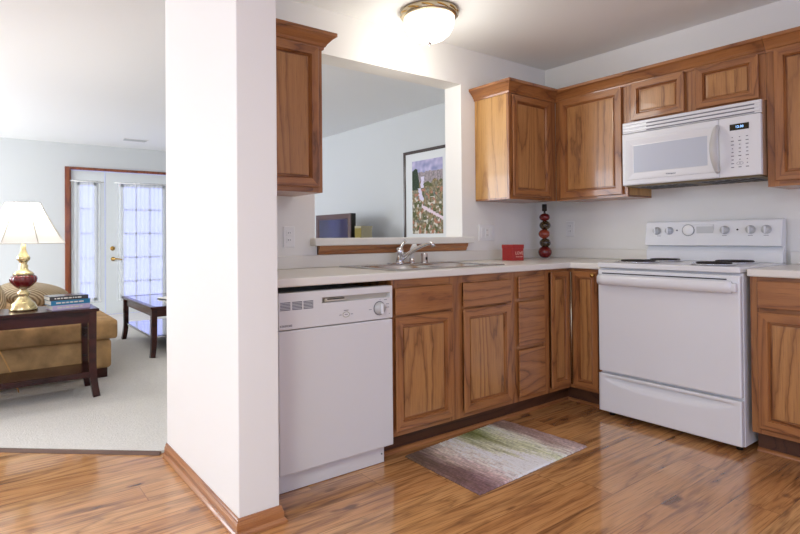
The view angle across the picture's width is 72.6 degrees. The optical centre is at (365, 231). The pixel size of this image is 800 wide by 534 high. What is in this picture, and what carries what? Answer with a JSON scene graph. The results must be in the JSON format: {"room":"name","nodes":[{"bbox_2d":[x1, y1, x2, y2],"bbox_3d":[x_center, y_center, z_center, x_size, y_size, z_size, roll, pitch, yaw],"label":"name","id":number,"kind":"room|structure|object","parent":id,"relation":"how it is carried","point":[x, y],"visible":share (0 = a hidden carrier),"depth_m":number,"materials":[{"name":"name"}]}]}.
{"room":"kitchen","nodes":[
{"label":"kitchen","id":0,"kind":"room"},
{"bbox_2d":[0,137,165,288],"bbox_3d":[-4.511,-0.010,7.297,6.700,2.430,0.150,0,-1,-36],"label":"wall","id":1,"kind":"structure","parent":0,"point":[30,170],"depth_m":7.36,"materials":[{"name":"white paint"}]},
{"bbox_2d":[71,170,104,312],"bbox_3d":[-3.918,0.165,7.673,0.429,2.047,0.057,0,-1,-36],"label":"door","id":2,"kind":"structure","parent":1,"relation":"in","point":[98,300],"depth_m":7.69,"materials":[{"name":"white paint"}]},
{"bbox_2d":[70,180,103,182],"bbox_3d":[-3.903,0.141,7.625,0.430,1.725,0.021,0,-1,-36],"label":"curtain rod","id":3,"kind":"object","parent":2,"relation":"hanging from","point":[70,180],"visible":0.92,"depth_m":7.62,"materials":[{"name":"white metal"}]},
{"bbox_2d":[65,166,165,293],"bbox_3d":[-3.393,0.144,8.064,1.900,2.091,0.148,0,-1,-36],"label":"door frame","id":4,"kind":"structure","parent":1,"relation":"attached to","point":[67,168],"depth_m":7.48,"materials":[{"name":"wood"}]},
{"bbox_2d":[105,172,166,313],"bbox_3d":[-3.351,0.164,8.052,0.915,2.047,0.105,0,-1,-36],"label":"door","id":5,"kind":"structure","parent":1,"relation":"in","point":[114,192],"depth_m":7.90,"materials":[{"name":"white paint"}]},
{"bbox_2d":[115,182,165,185],"bbox_3d":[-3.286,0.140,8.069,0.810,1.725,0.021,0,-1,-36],"label":"curtain rod","id":6,"kind":"object","parent":5,"relation":"hanging from","point":[115,182],"visible":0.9,"depth_m":8.03,"materials":[{"name":"white metal"}]},
{"bbox_2d":[165,0,278,517],"bbox_3d":[-0.674,-0.092,2.425,0.165,2.430,0.918,0,-1,-36],"label":"wall","id":7,"kind":"structure","parent":0,"point":[222,264],"depth_m":2.10,"materials":[{"name":"white paint"}]},
{"bbox_2d":[162,443,287,533],"bbox_3d":[-0.658,1.090,2.404,0.210,0.064,0.940,0,-1,-36],"label":"baseboard","id":8,"kind":"structure","parent":7,"relation":"attached to","point":[254,523],"depth_m":2.09,"materials":[{"name":"brown wood"}]},
{"bbox_2d":[315,103,444,237],"bbox_3d":[-0.166,-0.051,6.870,0.146,2.430,5.620,0,-1,-36],"label":"wall","id":9,"kind":"structure","parent":0,"point":[362,167],"depth_m":6.35,"materials":[{"name":"white paint"}]},
{"bbox_2d":[403,145,445,236],"bbox_3d":[0.639,-0.354,5.604,0.026,1.016,0.736,0,-1,-36],"label":"framed picture","id":10,"kind":"object","parent":9,"relation":"attached to","point":[424,170],"visible":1,"depth_m":5.63,"materials":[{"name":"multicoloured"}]},
{"bbox_2d":[412,157,442,233],"bbox_3d":[0.640,-0.364,5.606,0.001,0.767,0.466,0,-1,-36],"label":"art print","id":11,"kind":"object","parent":10,"relation":"attached to","point":[427,175],"depth_m":5.60},
{"bbox_2d":[0,0,780,150],"bbox_3d":[-1.306,-1.358,2.842,6.700,0.120,11.300,0,-1,-36],"label":"ceiling","id":12,"kind":"structure","parent":0,"point":[86,72],"depth_m":3.86,"materials":[{"name":"white paint"}]},
{"bbox_2d":[121,138,148,141],"bbox_3d":[-3.100,-1.230,7.304,0.320,0.012,0.160,0,-1,-36],"label":"ceiling vent","id":13,"kind":"object","parent":12,"relation":"in","point":[124,139],"visible":1,"depth_m":7.28,"materials":[{"name":"white metal"}]},
{"bbox_2d":[400,0,458,45],"bbox_3d":[0.380,-1.205,3.222,0.344,0.204,0.344,0,-1,-36],"label":"ceiling light","id":14,"kind":"object","parent":12,"relation":"attached to","point":[429,22],"visible":1,"depth_m":3.12,"materials":[{"name":"white glass"}]},
{"bbox_2d":[0,312,799,533],"bbox_3d":[-1.284,1.192,2.817,6.700,0.120,11.300,0,-1,-36],"label":"floor","id":15,"kind":"structure","parent":0,"point":[631,476],"depth_m":2.30,"materials":[{"name":"brown wood"}]},
{"bbox_2d":[0,448,160,455],"bbox_3d":[-2.151,1.132,2.824,2.230,0.014,0.023,-1,-1,4],"label":"trim","id":16,"kind":"structure","parent":15,"relation":"on","point":[4,450],"depth_m":2.77,"materials":[{"name":"brown wood"}]},
{"bbox_2d":[0,312,166,452],"bbox_3d":[-2.835,1.159,4.928,6.450,0.014,5.613,0,-1,-36],"label":"floor","id":17,"kind":"structure","parent":15,"relation":"on","point":[129,412],"depth_m":3.47,"materials":[{"name":"beige carpet"}]},
{"bbox_2d":[0,304,99,396],"bbox_3d":[-2.465,0.835,3.510,1.304,0.612,0.395,0,-1,-36],"label":"console table","id":18,"kind":"object","parent":17,"relation":"on","point":[42,317],"visible":0.87,"depth_m":3.66,"materials":[{"name":"brown wood"}]},
{"bbox_2d":[0,352,19,392],"bbox_3d":[-2.526,0.835,3.737,0.250,0.593,0.018,0,-1,-40],"label":"power cord","id":19,"kind":"object","parent":18,"relation":"hanging from","point":[0,352],"visible":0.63,"depth_m":3.76,"materials":[{"name":"brown plastic"}]},
{"bbox_2d":[0,202,64,311],"bbox_3d":[-2.304,0.166,3.658,0.492,0.726,0.492,-1,-1,17],"label":"table lamp","id":20,"kind":"object","parent":18,"relation":"on","point":[23,223],"visible":1,"depth_m":3.58,"materials":[{"name":"white fabric"}]},
{"bbox_2d":[0,363,89,389],"bbox_3d":[-2.463,0.984,3.508,1.235,0.040,0.325,0,-1,-36],"label":"shelf","id":21,"kind":"object","parent":18,"relation":"attached to","point":[11,380],"depth_m":3.64,"materials":[{"name":"brown wood"}]},
{"bbox_2d":[46,303,89,310],"bbox_3d":[-2.055,0.512,3.754,0.235,0.031,0.156,0,-1,-45],"label":"book","id":22,"kind":"object","parent":18,"relation":"on","point":[82,305],"visible":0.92,"depth_m":3.69,"materials":[{"name":"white paper"}]},
{"bbox_2d":[45,298,89,305],"bbox_3d":[-2.061,0.480,3.753,0.156,0.032,0.245,-1,-1,44],"label":"book","id":23,"kind":"object","parent":22,"relation":"on","point":[86,300],"visible":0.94,"depth_m":3.69,"materials":[{"name":"blue paper"}]},
{"bbox_2d":[43,293,87,300],"bbox_3d":[-2.067,0.450,3.749,0.240,0.028,0.161,0,-1,-44],"label":"book","id":24,"kind":"object","parent":23,"relation":"on","point":[57,297],"visible":1,"depth_m":3.71,"materials":[{"name":"grey paper"}]},
{"bbox_2d":[56,300,83,303],"bbox_3d":[-2.009,0.479,3.695,0.001,0.010,0.172,-1,-1,44],"label":"print","id":25,"kind":"object","parent":23,"relation":"on","point":[81,300],"depth_m":3.70},
{"bbox_2d":[57,305,82,308],"bbox_3d":[-2.008,0.511,3.692,0.001,0.009,0.157,-1,-1,45],"label":"print","id":26,"kind":"object","parent":22,"relation":"on","point":[78,305],"depth_m":3.69},
{"bbox_2d":[0,302,116,377],"bbox_3d":[-3.221,0.722,4.812,1.466,0.865,2.428,0,-1,-36],"label":"sofa","id":27,"kind":"object","parent":17,"relation":"on","point":[24,349],"visible":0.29,"depth_m":4.00,"materials":[{"name":"beige fabric"}]},
{"bbox_2d":[0,285,6,308],"bbox_3d":[-2.963,0.425,4.171,0.500,0.451,0.294,-1,-1,39],"label":"throw pillow","id":28,"kind":"object","parent":27,"relation":"on","point":[3,303],"visible":0.8,"depth_m":4.10,"materials":[{"name":"beige fabric"}]},
{"bbox_2d":[1,282,68,306],"bbox_3d":[-2.902,0.550,4.755,0.457,0.235,0.496,-1,-1,26],"label":"throw pillow","id":29,"kind":"object","parent":27,"relation":"on","point":[37,290],"visible":0.48,"depth_m":4.59,"materials":[{"name":"beige fabric"}]},
{"bbox_2d":[0,310,116,349],"bbox_3d":[-2.738,0.769,4.347,1.224,0.182,1.106,0,-1,-36],"label":"seat cushion","id":30,"kind":"object","parent":27,"relation":"on","point":[59,337],"depth_m":4.00,"materials":[{"name":"beige fabric"}]},
{"bbox_2d":[121,293,166,357],"bbox_3d":[-1.986,0.925,5.606,0.752,0.468,1.212,0,-1,-36],"label":"coffee table","id":31,"kind":"object","parent":17,"relation":"on","point":[154,328],"visible":0.48,"depth_m":5.37,"materials":[{"name":"brown wood"}]},
{"bbox_2d":[126,318,166,338],"bbox_3d":[-1.986,0.980,5.605,0.680,0.023,1.140,0,-1,-36],"label":"shelf","id":32,"kind":"object","parent":31,"relation":"attached to","point":[143,326],"depth_m":5.49,"materials":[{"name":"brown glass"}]},
{"bbox_3d":[-0.196,0.726,6.256,0.574,0.836,1.340,0,-1,-36],"label":"chest","id":33,"kind":"object","parent":17,"relation":"on","visible":0},
{"bbox_2d":[316,213,355,237],"bbox_3d":[-0.337,0.055,6.240,0.160,0.507,0.740,0,-1,-36],"label":"television","id":34,"kind":"object","parent":33,"relation":"on","point":[333,225],"visible":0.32,"depth_m":6.16,"materials":[{"name":"black plastic"}]},
{"bbox_2d":[355,226,371,237],"bbox_3d":[-0.016,0.120,5.848,0.151,0.364,0.118,0,-1,-36],"label":"storage box","id":35,"kind":"object","parent":33,"relation":"on","point":[360,231],"visible":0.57,"depth_m":5.80,"materials":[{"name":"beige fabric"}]},
{"bbox_2d":[278,284,392,493],"bbox_3d":[-0.313,0.681,2.660,0.689,0.878,0.642,0,-1,-36],"label":"dishwasher","id":36,"kind":"object","parent":15,"relation":"on","point":[335,359],"visible":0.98,"depth_m":2.43,"materials":[{"name":"white metal"}]},
{"bbox_2d":[343,272,514,455],"bbox_3d":[0.329,0.681,3.164,0.935,0.880,0.626,0,-1,-36],"label":"base cabinet","id":37,"kind":"object","parent":15,"relation":"on","point":[453,354],"visible":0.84,"depth_m":2.88,"materials":[{"name":"brown wood"}]},
{"bbox_2d":[405,420,586,494],"bbox_3d":[0.661,1.110,2.759,0.840,0.010,0.562,0,-1,-36],"label":"kitchen rug","id":38,"kind":"object","parent":15,"relation":"on","point":[482,460],"visible":1,"depth_m":2.69,"materials":[{"name":"multicoloured fabric"}]},
{"bbox_2d":[505,270,545,418],"bbox_3d":[0.828,0.681,3.523,0.294,0.880,0.626,0,-1,-36],"label":"base cabinet","id":39,"kind":"object","parent":15,"relation":"on","point":[529,288],"visible":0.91,"depth_m":3.26,"materials":[{"name":"brown wood"}]},
{"bbox_2d":[536,268,601,408],"bbox_3d":[1.361,0.679,3.780,0.872,0.880,0.832,0,-1,-36],"label":"base cabinet","id":40,"kind":"object","parent":15,"relation":"on","point":[572,368],"visible":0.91,"depth_m":3.44,"materials":[{"name":"brown wood"}]},
{"bbox_2d":[277,248,646,287],"bbox_3d":[0.579,0.183,3.224,2.796,0.111,0.840,0,-1,-36],"label":"countertop","id":41,"kind":"structure","parent":40,"relation":"on","point":[302,270],"depth_m":3.21,"materials":[{"name":"white laminate"}]},
{"bbox_2d":[387,239,434,263],"bbox_3d":[0.283,0.122,3.362,0.296,0.150,0.140,-1,-1,4],"label":"faucet","id":42,"kind":"object","parent":41,"relation":"on","point":[400,257],"visible":1,"depth_m":3.35,"materials":[{"name":"silver metal"}]},
{"bbox_2d":[339,261,504,296],"bbox_3d":[0.339,0.286,3.188,0.830,0.184,0.527,0,-1,-36],"label":"sink","id":43,"kind":"object","parent":41,"relation":"in","point":[438,264],"visible":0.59,"depth_m":3.19,"materials":[{"name":"silver metal"}]},
{"bbox_2d":[408,244,416,262],"bbox_3d":[0.298,0.137,3.425,0.050,0.121,0.061,0,-1,-36],"label":"sprayer","id":44,"kind":"object","parent":43,"relation":"on","point":[411,259],"visible":0.73,"depth_m":3.42,"materials":[{"name":"silver metal"}]},
{"bbox_2d":[421,253,427,262],"bbox_3d":[0.380,0.167,3.489,0.052,0.060,0.052,0,-1,-36],"label":"air gap","id":45,"kind":"object","parent":43,"relation":"on","point":[424,256],"visible":1,"depth_m":3.47,"materials":[{"name":"silver metal"}]},
{"bbox_2d":[502,244,523,260],"bbox_3d":[1.045,0.147,3.838,0.108,0.112,0.108,0,-1,-28],"label":"gift box","id":46,"kind":"object","parent":41,"relation":"on","point":[510,252],"visible":1,"depth_m":3.80,"materials":[{"name":"red cardboard"}]},
{"bbox_2d":[538,204,551,257],"bbox_3d":[1.376,-0.004,4.159,0.100,0.413,0.100,0,-1,-36],"label":"ball ornament","id":47,"kind":"object","parent":41,"relation":"on","point":[544,251],"visible":0.98,"depth_m":4.13,"materials":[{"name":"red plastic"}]},
{"bbox_2d":[597,218,786,449],"bbox_3d":[1.879,0.519,3.165,0.701,1.179,0.758,0,-1,-36],"label":"range","id":48,"kind":"object","parent":15,"relation":"on","point":[675,322],"visible":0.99,"depth_m":3.00,"materials":[{"name":"white metal"}]},
{"bbox_2d":[598,260,785,272],"bbox_3d":[1.898,0.196,3.183,0.648,0.030,0.758,0,-1,-36],"label":"cooktop","id":49,"kind":"object","parent":48,"relation":"in","point":[630,266],"depth_m":3.01,"materials":[{"name":"white ceramic"}]},
{"bbox_2d":[750,276,799,461],"bbox_3d":[2.331,0.659,2.641,0.626,0.880,0.578,0,-1,-36],"label":"base cabinet","id":50,"kind":"object","parent":15,"relation":"on","point":[774,302],"visible":0.97,"depth_m":2.62,"materials":[{"name":"brown wood"}]},
{"bbox_2d":[747,251,799,278],"bbox_3d":[2.330,0.162,2.641,0.634,0.111,0.604,0,-1,-36],"label":"countertop","id":51,"kind":"structure","parent":50,"relation":"on","point":[792,270],"depth_m":2.66,"materials":[{"name":"white laminate"}]},
{"bbox_2d":[276,0,545,255],"bbox_3d":[0.305,-0.088,3.648,2.854,2.430,0.160,0,-1,-36],"label":"wall","id":52,"kind":"structure","parent":0,"point":[359,45],"depth_m":3.83,"materials":[{"name":"white paint"}]},
{"bbox_2d":[283,226,294,247],"bbox_3d":[-0.424,0.029,3.018,0.072,0.118,0.009,0,-1,-36],"label":"wall outlet","id":53,"kind":"object","parent":52,"relation":"attached to","point":[288,231],"visible":1,"depth_m":3.02,"materials":[{"name":"white plastic"}]},
{"bbox_2d":[286,231,291,235],"bbox_3d":[-0.422,0.009,3.015,0.034,0.028,0.002,0,-1,-36],"label":"socket","id":54,"kind":"object","parent":53,"relation":"attached to","point":[288,233],"depth_m":3.01,"materials":[{"name":"white plastic"}]},
{"bbox_2d":[286,238,291,242],"bbox_3d":[-0.422,0.049,3.015,0.034,0.028,0.002,0,-1,-36],"label":"socket","id":55,"kind":"object","parent":53,"relation":"attached to","point":[288,240],"depth_m":3.01,"materials":[{"name":"white plastic"}]},
{"bbox_2d":[276,18,336,196],"bbox_3d":[-0.474,-0.608,2.772,0.563,0.818,0.363,0,-1,-36],"label":"upper cabinet","id":56,"kind":"object","parent":52,"relation":"attached to","point":[299,48],"visible":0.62,"depth_m":2.71,"materials":[{"name":"brown wood"}]},
{"bbox_2d":[310,237,473,245],"bbox_3d":[0.168,0.059,3.534,1.291,0.044,0.262,0,-1,-36],"label":"trim ledge","id":57,"kind":"object","parent":52,"relation":"attached to","point":[385,240],"visible":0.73,"depth_m":3.35,"materials":[{"name":"white laminate"}]},
{"bbox_2d":[317,243,467,254],"bbox_3d":[0.223,0.106,3.466,1.208,0.051,0.034,0,-1,-36],"label":"trim ledge moulding","id":58,"kind":"structure","parent":52,"relation":"attached to","point":[342,249],"depth_m":3.36,"materials":[{"name":"brown wood"}]},
{"bbox_2d":[277,248,540,269],"bbox_3d":[0.339,0.169,3.556,2.794,0.073,0.021,0,-1,-36],"label":"backsplash","id":59,"kind":"structure","parent":52,"relation":"attached to","point":[335,260],"depth_m":3.35,"materials":[{"name":"white laminate"}]},
{"bbox_2d":[478,224,493,240],"bbox_3d":[0.888,0.006,3.961,0.166,0.118,0.010,0,-1,-36],"label":"switch plate","id":60,"kind":"object","parent":52,"relation":"attached to","point":[485,232],"visible":1,"depth_m":3.95,"materials":[{"name":"white plastic"}]},
{"bbox_2d":[485,228,488,236],"bbox_3d":[0.890,0.006,3.959,0.032,0.068,0.003,0,-1,-36],"label":"socket","id":61,"kind":"object","parent":60,"relation":"attached to","point":[486,229],"depth_m":3.96,"materials":[{"name":"white plastic"}]},
{"bbox_2d":[469,77,556,202],"bbox_3d":[1.085,-0.620,3.894,0.582,0.798,0.363,0,-1,-36],"label":"upper cabinet","id":62,"kind":"object","parent":52,"relation":"attached to","point":[515,145],"visible":1,"depth_m":3.78,"materials":[{"name":"brown wood"}]},
{"bbox_2d":[545,0,799,264],"bbox_3d":[3.050,-0.124,2.322,0.160,2.430,5.200,0,-1,-36],"label":"wall","id":63,"kind":"structure","parent":0,"point":[614,224],"depth_m":3.58,"materials":[{"name":"white paint"}]},
{"bbox_2d":[566,221,574,236],"bbox_3d":[1.588,-0.022,4.207,0.009,0.118,0.072,0,-1,-36],"label":"wall outlet","id":64,"kind":"object","parent":63,"relation":"attached to","point":[570,232],"visible":1,"depth_m":4.20,"materials":[{"name":"white plastic"}]},
{"bbox_2d":[550,248,646,258],"bbox_3d":[1.711,0.163,4.026,0.021,0.073,0.819,0,-1,-36],"label":"backsplash","id":65,"kind":"structure","parent":63,"relation":"attached to","point":[556,252],"depth_m":3.98,"materials":[{"name":"white laminate"}]},
{"bbox_2d":[555,72,651,201],"bbox_3d":[1.647,-0.625,3.819,0.363,0.798,0.537,0,-1,-36],"label":"upper cabinet","id":66,"kind":"object","parent":63,"relation":"attached to","point":[590,116],"visible":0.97,"depth_m":3.72,"materials":[{"name":"brown wood"}]},
{"bbox_2d":[622,36,766,122],"bbox_3d":[2.026,-0.867,3.292,0.363,0.332,0.764,0,-1,-36],"label":"upper cabinet","id":67,"kind":"object","parent":63,"relation":"attached to","point":[733,73],"visible":0.85,"depth_m":3.15,"materials":[{"name":"brown wood"}]},
{"bbox_2d":[622,99,767,189],"bbox_3d":[1.990,-0.493,3.261,0.456,0.412,0.758,0,-1,-36],"label":"microwave","id":68,"kind":"object","parent":67,"relation":"attached to","point":[726,144],"visible":1,"depth_m":3.12,"materials":[{"name":"white plastic"}]},
{"bbox_2d":[731,135,748,167],"bbox_3d":[2.033,-0.434,2.945,0.001,0.168,0.084,0,-1,-36],"label":"keypad","id":69,"kind":"object","parent":68,"relation":"attached to","point":[739,143],"depth_m":2.94,"materials":[{"name":"grey plastic"}]},
{"bbox_2d":[761,26,799,188],"bbox_3d":[2.431,-0.643,2.730,0.363,0.798,0.612,0,-1,-36],"label":"upper cabinet","id":70,"kind":"object","parent":63,"relation":"attached to","point":[782,48],"visible":1,"depth_m":2.83,"materials":[{"name":"brown wood"}]},
{"bbox_2d":[790,251,799,264],"bbox_3d":[2.579,0.143,2.820,0.021,0.073,0.604,0,-1,-36],"label":"backsplash","id":71,"kind":"structure","parent":63,"relation":"attached to","point":[794,255],"depth_m":3.04,"materials":[{"name":"white laminate"}]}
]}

